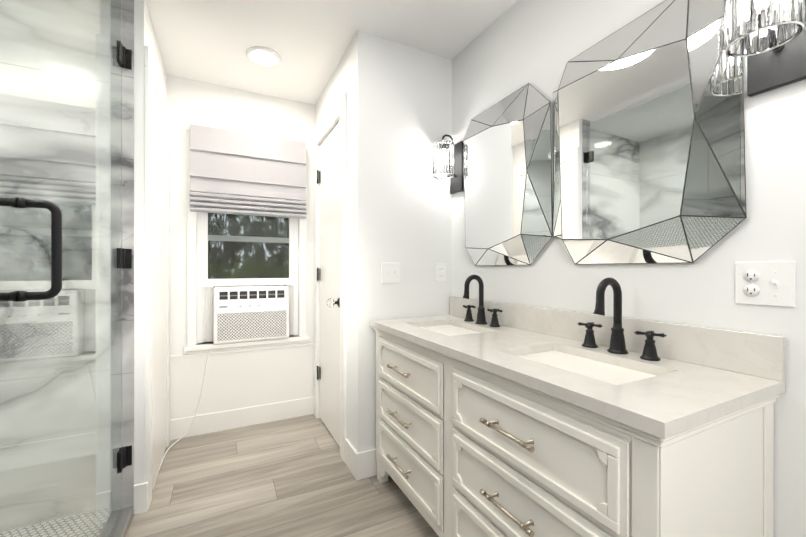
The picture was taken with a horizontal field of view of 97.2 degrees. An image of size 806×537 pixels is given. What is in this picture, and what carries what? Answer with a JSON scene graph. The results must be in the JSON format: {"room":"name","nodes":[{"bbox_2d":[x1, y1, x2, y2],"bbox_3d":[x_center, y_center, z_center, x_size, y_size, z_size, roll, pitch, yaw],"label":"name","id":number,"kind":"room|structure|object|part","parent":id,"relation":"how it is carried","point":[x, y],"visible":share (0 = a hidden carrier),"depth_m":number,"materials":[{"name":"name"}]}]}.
{"room":"bathroom","nodes":[
{"label":"bathroom","id":0,"kind":"room"},
{"bbox_2d":[134,0,166,484],"bbox_3d":[-1.453,-0.080,1.995,0.125,2.440,0.780,0,0,-27],"label":"wall","id":1,"kind":"structure","parent":0,"point":[144,33],"depth_m":1.67,"materials":[{"name":"white paint"}]},
{"bbox_2d":[110,506,132,536],"bbox_3d":[-0.640,1.120,0.342,0.095,0.042,2.892,0,0,-27],"label":"sill","id":2,"kind":"structure","parent":1,"relation":"attached to","point":[122,524],"depth_m":1.55,"materials":[{"name":"grey stone"}]},
{"bbox_2d":[0,0,131,536],"bbox_3d":[-0.638,-0.081,0.342,0.153,2.355,2.890,0,0,-27],"label":"shower door","id":3,"kind":"structure","parent":2,"relation":"on","point":[61,351],"depth_m":1.01,"materials":[{"name":"clear glass"}]},
{"bbox_3d":[-1.080,-0.055,1.211,0.153,1.920,0.939,0,0,-27],"label":"shower partition hardware","id":4,"kind":"part","parent":3,"relation":"part of","materials":[{"name":"clear glass"}]},
{"bbox_2d":[121,0,133,508],"bbox_3d":[-1.319,-0.080,1.678,0.097,2.440,0.108,0,0,-27],"label":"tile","id":5,"kind":"structure","parent":1,"relation":"attached to","point":[127,243],"depth_m":1.64,"materials":[{"name":"stone"}]},
{"bbox_2d":[152,83,165,489],"bbox_3d":[-1.387,0.086,2.017,0.008,2.083,0.562,0,0,-27],"label":"door","id":6,"kind":"structure","parent":1,"relation":"in","point":[158,283],"depth_m":1.99,"materials":[{"name":"white paint"}]},
{"bbox_2d":[167,74,314,355],"bbox_3d":[-0.942,-0.081,2.749,1.730,2.440,0.100,0,0,-27],"label":"wall","id":7,"kind":"structure","parent":0,"point":[201,103],"depth_m":2.48,"materials":[{"name":"white paint"}]},
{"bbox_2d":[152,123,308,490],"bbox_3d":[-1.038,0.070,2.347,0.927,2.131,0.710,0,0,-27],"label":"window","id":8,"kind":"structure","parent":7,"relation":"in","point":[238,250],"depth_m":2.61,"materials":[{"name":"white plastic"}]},
{"bbox_3d":[-1.300,0.817,2.155,0.286,0.638,0.603,0,0,-27],"label":"ac cord","id":9,"kind":"part","parent":8,"relation":"part of","materials":[{"name":"white plastic"}]},
{"bbox_2d":[199,284,295,343],"bbox_3d":[-1.164,0.313,2.703,0.660,0.403,0.382,0,0,-27],"label":"window air conditioner","id":10,"kind":"object","parent":8,"relation":"in","point":[233,314],"visible":0.96,"depth_m":2.52,"materials":[{"name":"white plastic"}]},
{"bbox_3d":[-1.142,-0.211,2.658,0.690,1.460,0.050,0,0,-27],"label":"frame","id":11,"kind":"part","parent":8,"relation":"part of","materials":[{"name":"white plastic"}]},
{"bbox_2d":[189,124,306,218],"bbox_3d":[-1.087,-0.684,2.556,0.765,0.588,0.077,0,0,-27],"label":"window blind","id":12,"kind":"object","parent":8,"relation":"attached to","point":[237,172],"visible":1,"depth_m":2.53,"materials":[{"name":"grey fabric"}]},
{"bbox_3d":[-1.141,-0.417,2.656,0.610,0.968,0.026,0,0,-27],"label":"glass","id":13,"kind":"part","parent":8,"relation":"part of","materials":[{"name":"clear glass"}]},
{"bbox_2d":[170,342,313,439],"bbox_3d":[-1.130,0.858,2.585,0.985,0.562,0.022,0,0,-27],"label":"wall","id":14,"kind":"structure","parent":7,"relation":"attached to","point":[247,387],"depth_m":2.56,"materials":[{"name":"white paint"}]},
{"bbox_2d":[125,414,438,536],"bbox_3d":[-0.502,1.191,0.854,2.865,0.100,3.880,0,0,-27],"label":"floor","id":15,"kind":"structure","parent":0,"point":[291,477],"depth_m":1.82,"materials":[{"name":"brown wood"}]},
{"bbox_2d":[370,323,784,536],"bbox_3d":[0.380,0.725,1.419,0.572,0.830,1.444,0,0,-27],"label":"bathroom vanity","id":16,"kind":"object","parent":15,"relation":"on","point":[497,419],"depth_m":0.91,"materials":[{"name":"white paint"}]},
{"bbox_2d":[370,315,784,430],"bbox_3d":[0.391,0.295,1.424,0.546,0.030,1.460,0,0,-27],"label":"countertop","id":17,"kind":"structure","parent":16,"relation":"on","point":[684,393],"depth_m":0.92,"materials":[{"name":"beige stone"}]},
{"bbox_2d":[414,323,481,334],"bbox_3d":[0.225,0.379,1.744,0.292,0.162,0.432,0,0,-27],"label":"sink","id":18,"kind":"object","parent":17,"relation":"in","point":[446,328],"depth_m":1.86,"materials":[{"name":"white ceramic"}]},
{"bbox_2d":[462,275,501,326],"bbox_3d":[0.369,0.152,1.817,0.151,0.253,0.276,0,0,-27],"label":"faucet","id":19,"kind":"object","parent":17,"relation":"on","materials":[{"name":"black metal"}]},
{"bbox_2d":[510,347,661,382],"bbox_3d":[0.547,0.380,1.111,0.292,0.162,0.432,0,0,-27],"label":"sink","id":20,"kind":"object","parent":17,"relation":"in","point":[610,370],"depth_m":1.15,"materials":[{"name":"white ceramic"}]},
{"bbox_2d":[578,277,665,362],"bbox_3d":[0.690,0.153,1.184,0.151,0.253,0.276,0,0,-27],"label":"faucet","id":21,"kind":"object","parent":17,"relation":"on","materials":[{"name":"black metal"}]},
{"bbox_2d":[146,0,516,104],"bbox_3d":[-0.502,-1.349,0.851,2.865,0.100,3.880,0,0,-27],"label":"ceiling","id":22,"kind":"structure","parent":0,"point":[213,41],"depth_m":1.95,"materials":[{"name":"white paint"}]},
{"bbox_2d":[246,46,280,66],"bbox_3d":[-0.848,-1.292,2.167,0.200,0.016,0.200,0,0,-27],"label":"recessed light","id":23,"kind":"object","parent":22,"relation":"in","point":[262,56],"visible":1,"depth_m":2.15,"materials":[{"name":"white plastic"}]},
{"bbox_2d":[315,30,451,452],"bbox_3d":[-0.196,-0.081,2.514,0.615,2.440,0.995,0,0,-27],"label":"wall","id":24,"kind":"structure","parent":0,"point":[399,122],"depth_m":2.04,"materials":[{"name":"white paint"}]},
{"bbox_2d":[317,120,339,446],"bbox_3d":[-0.523,0.091,2.442,0.115,2.073,0.594,0,0,-27],"label":"closet door","id":25,"kind":"structure","parent":24,"relation":"in","point":[328,274],"depth_m":2.44,"materials":[{"name":"white paint"}]},
{"bbox_2d":[349,447,376,480],"bbox_3d":[0.026,1.067,2.063,0.629,0.145,0.017,0,0,-27],"label":"baseboard","id":26,"kind":"structure","parent":24,"relation":"attached to","point":[362,465],"depth_m":1.94,"materials":[{"name":"white paint"}]},
{"bbox_2d":[381,263,399,282],"bbox_3d":[-0.066,0.020,2.012,0.116,0.115,0.016,0,0,-27],"label":"light switch","id":27,"kind":"object","parent":24,"relation":"attached to","point":[390,272],"visible":1,"depth_m":2.01,"materials":[{"name":"white plastic"}]},
{"bbox_2d":[436,263,445,281],"bbox_3d":[0.231,0.019,2.167,0.070,0.115,0.010,0,0,-27],"label":"outlet","id":28,"kind":"object","parent":24,"relation":"attached to","point":[440,272],"visible":1,"depth_m":2.16,"materials":[{"name":"white plastic"}]},
{"bbox_2d":[452,0,805,536],"bbox_3d":[0.731,-0.080,1.479,0.100,2.440,3.880,0,0,-27],"label":"wall","id":29,"kind":"structure","parent":0,"point":[519,44],"depth_m":1.12,"materials":[{"name":"white paint"}]},
{"bbox_2d":[431,134,462,193],"bbox_3d":[0.253,-0.633,2.106,0.180,0.335,0.137,0,0,-27],"label":"sconce","id":30,"kind":"object","parent":29,"relation":"attached to","point":[447,157],"visible":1,"depth_m":2.07,"materials":[{"name":"black"}]},
{"bbox_2d":[463,83,553,265],"bbox_3d":[0.479,-0.440,1.793,0.061,0.840,0.630,0,0,-27],"label":"mirror","id":31,"kind":"object","parent":29,"relation":"attached to","point":[507,180],"visible":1,"depth_m":1.69,"materials":[{"name":"silver glass"}]},
{"bbox_2d":[450,297,784,378],"bbox_3d":[0.626,0.224,1.544,0.020,0.112,1.460,0,0,-27],"label":"backsplash","id":32,"kind":"structure","parent":29,"relation":"attached to","point":[750,353],"depth_m":1.05,"materials":[{"name":"beige stone"}]},
{"bbox_2d":[553,0,747,264],"bbox_3d":[0.766,-0.440,1.229,0.061,0.840,0.630,0,0,-27],"label":"mirror","id":33,"kind":"object","parent":29,"relation":"attached to","point":[649,141],"visible":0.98,"depth_m":1.13,"materials":[{"name":"silver glass"}]},
{"bbox_2d":[735,261,794,306],"bbox_3d":[0.943,0.037,0.932,0.016,0.115,0.116,0,0,-27],"label":"outlet","id":34,"kind":"object","parent":29,"relation":"attached to","point":[769,283],"visible":1,"depth_m":0.93,"materials":[{"name":"white plastic"}]},
{"bbox_2d":[724,0,805,96],"bbox_3d":[0.884,-0.632,0.865,0.180,0.335,0.137,0,0,-27],"label":"sconce","id":35,"kind":"object","parent":29,"relation":"attached to","point":[767,38],"visible":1,"depth_m":0.87,"materials":[{"name":"black"}]}
]}

